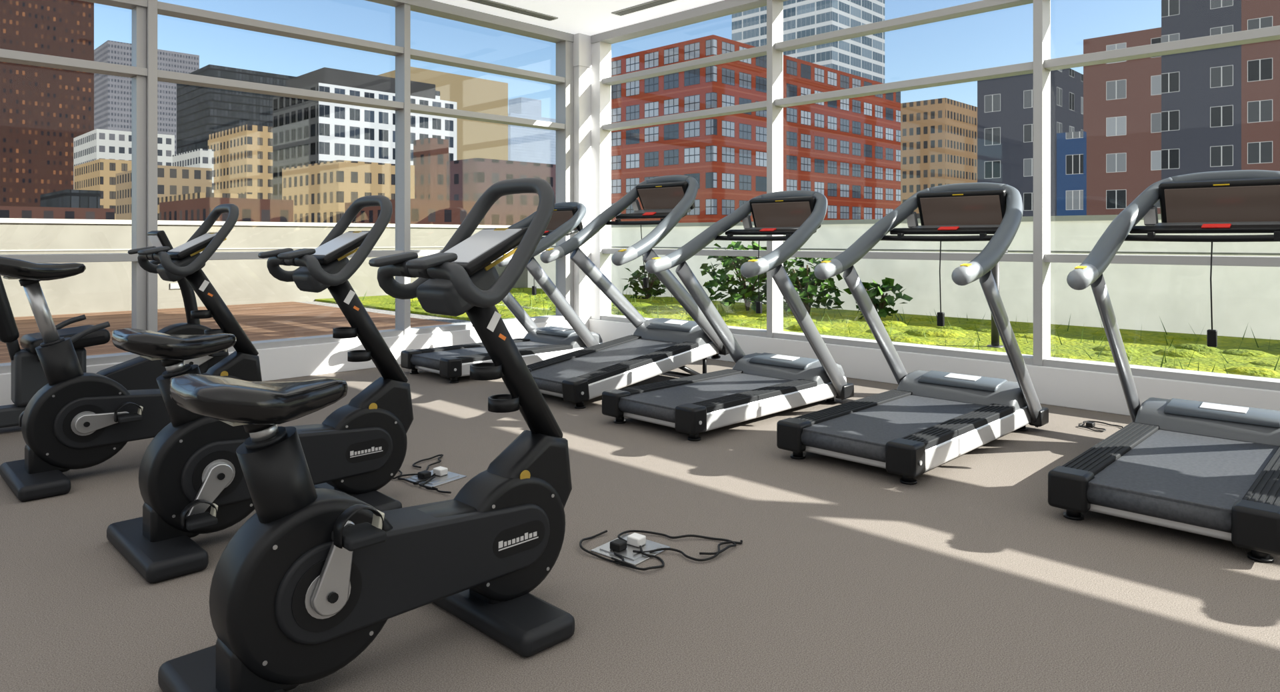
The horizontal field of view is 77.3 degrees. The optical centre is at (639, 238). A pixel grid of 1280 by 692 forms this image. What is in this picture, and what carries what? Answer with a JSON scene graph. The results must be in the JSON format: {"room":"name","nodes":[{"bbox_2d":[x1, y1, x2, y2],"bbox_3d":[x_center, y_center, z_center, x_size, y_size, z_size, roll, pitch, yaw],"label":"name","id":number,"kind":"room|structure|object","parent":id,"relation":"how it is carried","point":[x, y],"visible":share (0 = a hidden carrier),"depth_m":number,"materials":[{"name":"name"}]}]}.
{"room":"gym","nodes":[
{"label":"gym","id":0,"kind":"room"},
{"bbox_2d":[0,0,573,405],"bbox_3d":[-5.637,-0.575,4.412,0.290,3.550,13.680,0,0,45],"label":"window frame","id":1,"kind":"structure","parent":0,"point":[281,359],"depth_m":7.13,"materials":[{"name":"grey paint"}]},
{"bbox_2d":[0,0,557,363],"bbox_3d":[-5.655,-0.705,4.430,0.012,3.190,13.680,0,0,45],"label":"glass wall","id":2,"kind":"structure","parent":1,"relation":"in","point":[255,155],"depth_m":6.84,"materials":[{"name":"clear glass"}]},
{"bbox_2d":[432,0,723,35],"bbox_3d":[-0.551,-2.425,-0.221,14.200,0.150,14.200,0,0,45],"label":"ceiling","id":3,"kind":"structure","parent":0,"point":[590,17],"depth_m":8.28,"materials":[{"name":"white paint"}]},
{"bbox_2d":[466,0,557,20],"bbox_3d":[-1.272,-2.353,8.155,0.169,0.034,1.042,0,0,45],"label":"ceiling vent","id":4,"kind":"object","parent":3,"relation":"in","point":[489,3],"depth_m":8.17,"materials":[{"name":"grey metal"}]},
{"bbox_2d":[611,0,677,15],"bbox_3d":[0.023,-2.353,8.059,0.790,0.034,0.165,0,0,45],"label":"ceiling vent","id":5,"kind":"object","parent":3,"relation":"in","point":[653,3],"depth_m":8.07,"materials":[{"name":"grey metal"}]},
{"bbox_2d":[0,358,1279,691],"bbox_3d":[-0.551,1.260,-0.221,14.200,0.120,14.200,0,0,45],"label":"floor","id":6,"kind":"structure","parent":0,"point":[987,568],"depth_m":2.79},
{"bbox_2d":[0,230,228,427],"bbox_3d":[-3.622,0.572,5.271,0.699,1.256,1.670,0,0,45],"label":"bike","id":7,"kind":"object","parent":6,"relation":"on","point":[29,380],"visible":0.46,"depth_m":5.13,"materials":[{"name":"black plastic"}]},
{"bbox_2d":[0,204,261,501],"bbox_3d":[-2.653,0.501,4.203,0.600,1.397,1.256,0,0,45],"label":"bike","id":8,"kind":"object","parent":6,"relation":"on","point":[74,415],"visible":0.81,"depth_m":3.98,"materials":[{"name":"black plastic"}]},
{"bbox_2d":[106,195,413,583],"bbox_3d":[-1.512,0.501,3.366,0.600,1.397,1.179,0,0,45],"label":"bike","id":9,"kind":"object","parent":6,"relation":"on","point":[192,482],"visible":0.9,"depth_m":3.17,"materials":[{"name":"black plastic"}]},
{"bbox_2d":[158,178,574,691],"bbox_3d":[-0.683,0.501,2.327,0.600,1.397,1.179,0,0,45],"label":"bike","id":10,"kind":"object","parent":6,"relation":"on","point":[310,582],"visible":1,"depth_m":2.19,"materials":[{"name":"black plastic"}]},
{"bbox_2d":[392,454,466,493],"bbox_3d":[-0.989,1.177,4.063,0.569,0.045,0.437,0,0,36],"label":"floor outlet","id":11,"kind":"object","parent":6,"relation":"on","point":[432,479],"depth_m":3.97,"materials":[{"name":"silver metal"}]},
{"bbox_2d":[400,202,602,383],"bbox_3d":[-1.235,0.417,7.457,0.944,1.565,1.754,0,0,45],"label":"treadmill","id":12,"kind":"object","parent":6,"relation":"on","point":[536,344],"visible":0.62,"depth_m":7.38,"materials":[{"name":"silver metal"}]},
{"bbox_2d":[573,32,591,329],"bbox_3d":[-0.667,-0.575,9.418,0.362,3.550,0.452,0,0,45],"label":"column","id":13,"kind":"structure","parent":6,"relation":"on","point":[582,55],"depth_m":9.20,"materials":[{"name":"white paint"}]},
{"bbox_2d":[526,174,729,408],"bbox_3d":[-0.121,0.329,6.451,0.944,1.742,1.754,0,0,45],"label":"treadmill","id":14,"kind":"object","parent":6,"relation":"on","point":[651,348],"visible":0.94,"depth_m":6.47,"materials":[{"name":"silver metal"}]},
{"bbox_2d":[579,530,742,570],"bbox_3d":[0.064,1.177,3.119,0.503,0.045,0.473,0,0,39],"label":"floor outlet","id":15,"kind":"object","parent":6,"relation":"on","point":[632,551],"depth_m":3.05,"materials":[{"name":"silver metal"}]},
{"bbox_2d":[602,190,853,441],"bbox_3d":[0.641,0.417,5.557,0.944,1.565,1.754,0,0,45],"label":"treadmill","id":16,"kind":"object","parent":6,"relation":"on","point":[747,387],"visible":1,"depth_m":5.58,"materials":[{"name":"silver metal"}]},
{"bbox_2d":[776,182,1048,484],"bbox_3d":[1.638,0.417,4.717,0.944,1.565,1.754,0,0,45],"label":"treadmill","id":17,"kind":"object","parent":6,"relation":"on","point":[913,426],"visible":1,"depth_m":4.75,"materials":[{"name":"silver metal"}]},
{"bbox_2d":[1078,420,1123,431],"bbox_3d":[2.913,1.186,5.068,0.220,0.028,0.249,0,0,45],"label":"floor outlet","id":18,"kind":"object","parent":6,"relation":"on","point":[1091,424],"depth_m":5.09,"materials":[{"name":"black plastic"}]},
{"bbox_2d":[1048,170,1279,563],"bbox_3d":[2.640,0.417,3.775,0.944,1.565,1.754,0,0,45],"label":"treadmill","id":19,"kind":"object","parent":6,"relation":"on","point":[1209,469],"visible":1,"depth_m":3.89,"materials":[{"name":"silver metal"}]},
{"bbox_2d":[589,0,1279,415],"bbox_3d":[4.421,-0.575,4.532,13.770,3.550,0.290,0,0,45],"label":"window frame","id":20,"kind":"structure","parent":0,"point":[1080,384],"depth_m":6.19,"materials":[{"name":"grey paint"}]},
{"bbox_2d":[590,41,611,319],"bbox_3d":[-0.452,-0.710,9.285,0.156,3.280,0.180,0,0,45],"label":"jamb","id":21,"kind":"object","parent":20,"relation":"attached to","point":[601,160],"visible":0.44,"depth_m":9.22,"materials":[{"name":"white paint"}]},
{"bbox_2d":[608,0,1279,378],"bbox_3d":[4.439,-0.705,4.550,13.770,3.190,0.012,0,0,45],"label":"glass wall","id":22,"kind":"structure","parent":20,"relation":"in","point":[961,168],"depth_m":6.34,"materials":[{"name":"clear glass"}]},
{"label":"outside","id":23,"kind":"structure","parent":0,"visible":0},
{"bbox_2d":[0,0,1279,225],"bbox_3d":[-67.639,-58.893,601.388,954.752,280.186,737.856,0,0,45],"label":"buildings","id":24,"kind":"structure","parent":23,"point":[820,161],"depth_m":148.59},
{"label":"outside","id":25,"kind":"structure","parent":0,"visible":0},
{"bbox_2d":[0,287,1279,377],"bbox_3d":[-1.196,1.140,-15.501,45.700,0.320,43.500,0,0,45],"label":"terrace","id":26,"kind":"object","parent":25,"point":[273,311],"depth_m":9.01,"materials":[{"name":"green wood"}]},
{"bbox_2d":[0,214,1279,339],"bbox_3d":[-1.198,1.970,-15.253,46.050,4.460,43.850,0,0,45],"label":"wall","id":27,"kind":"structure","parent":26,"relation":"on","point":[1261,310],"depth_m":10.33,"materials":[{"name":"concrete"}]},
{"bbox_2d":[360,240,1279,378],"bbox_3d":[3.196,0.536,7.707,18.952,1.105,4.018,0,0,45],"label":"planting","id":28,"kind":"object","parent":26,"relation":"on","point":[877,290],"depth_m":9.92,"materials":[{"name":"green plant"}]},
{"bbox_2d":[986,250,1007,347],"bbox_3d":[3.223,0.550,7.258,0.210,0.900,0.210,0,0,45],"label":"bollard light","id":29,"kind":"object","parent":26,"relation":"on","point":[994,339],"depth_m":7.23,"materials":[{"name":"grey metal"}]}
]}

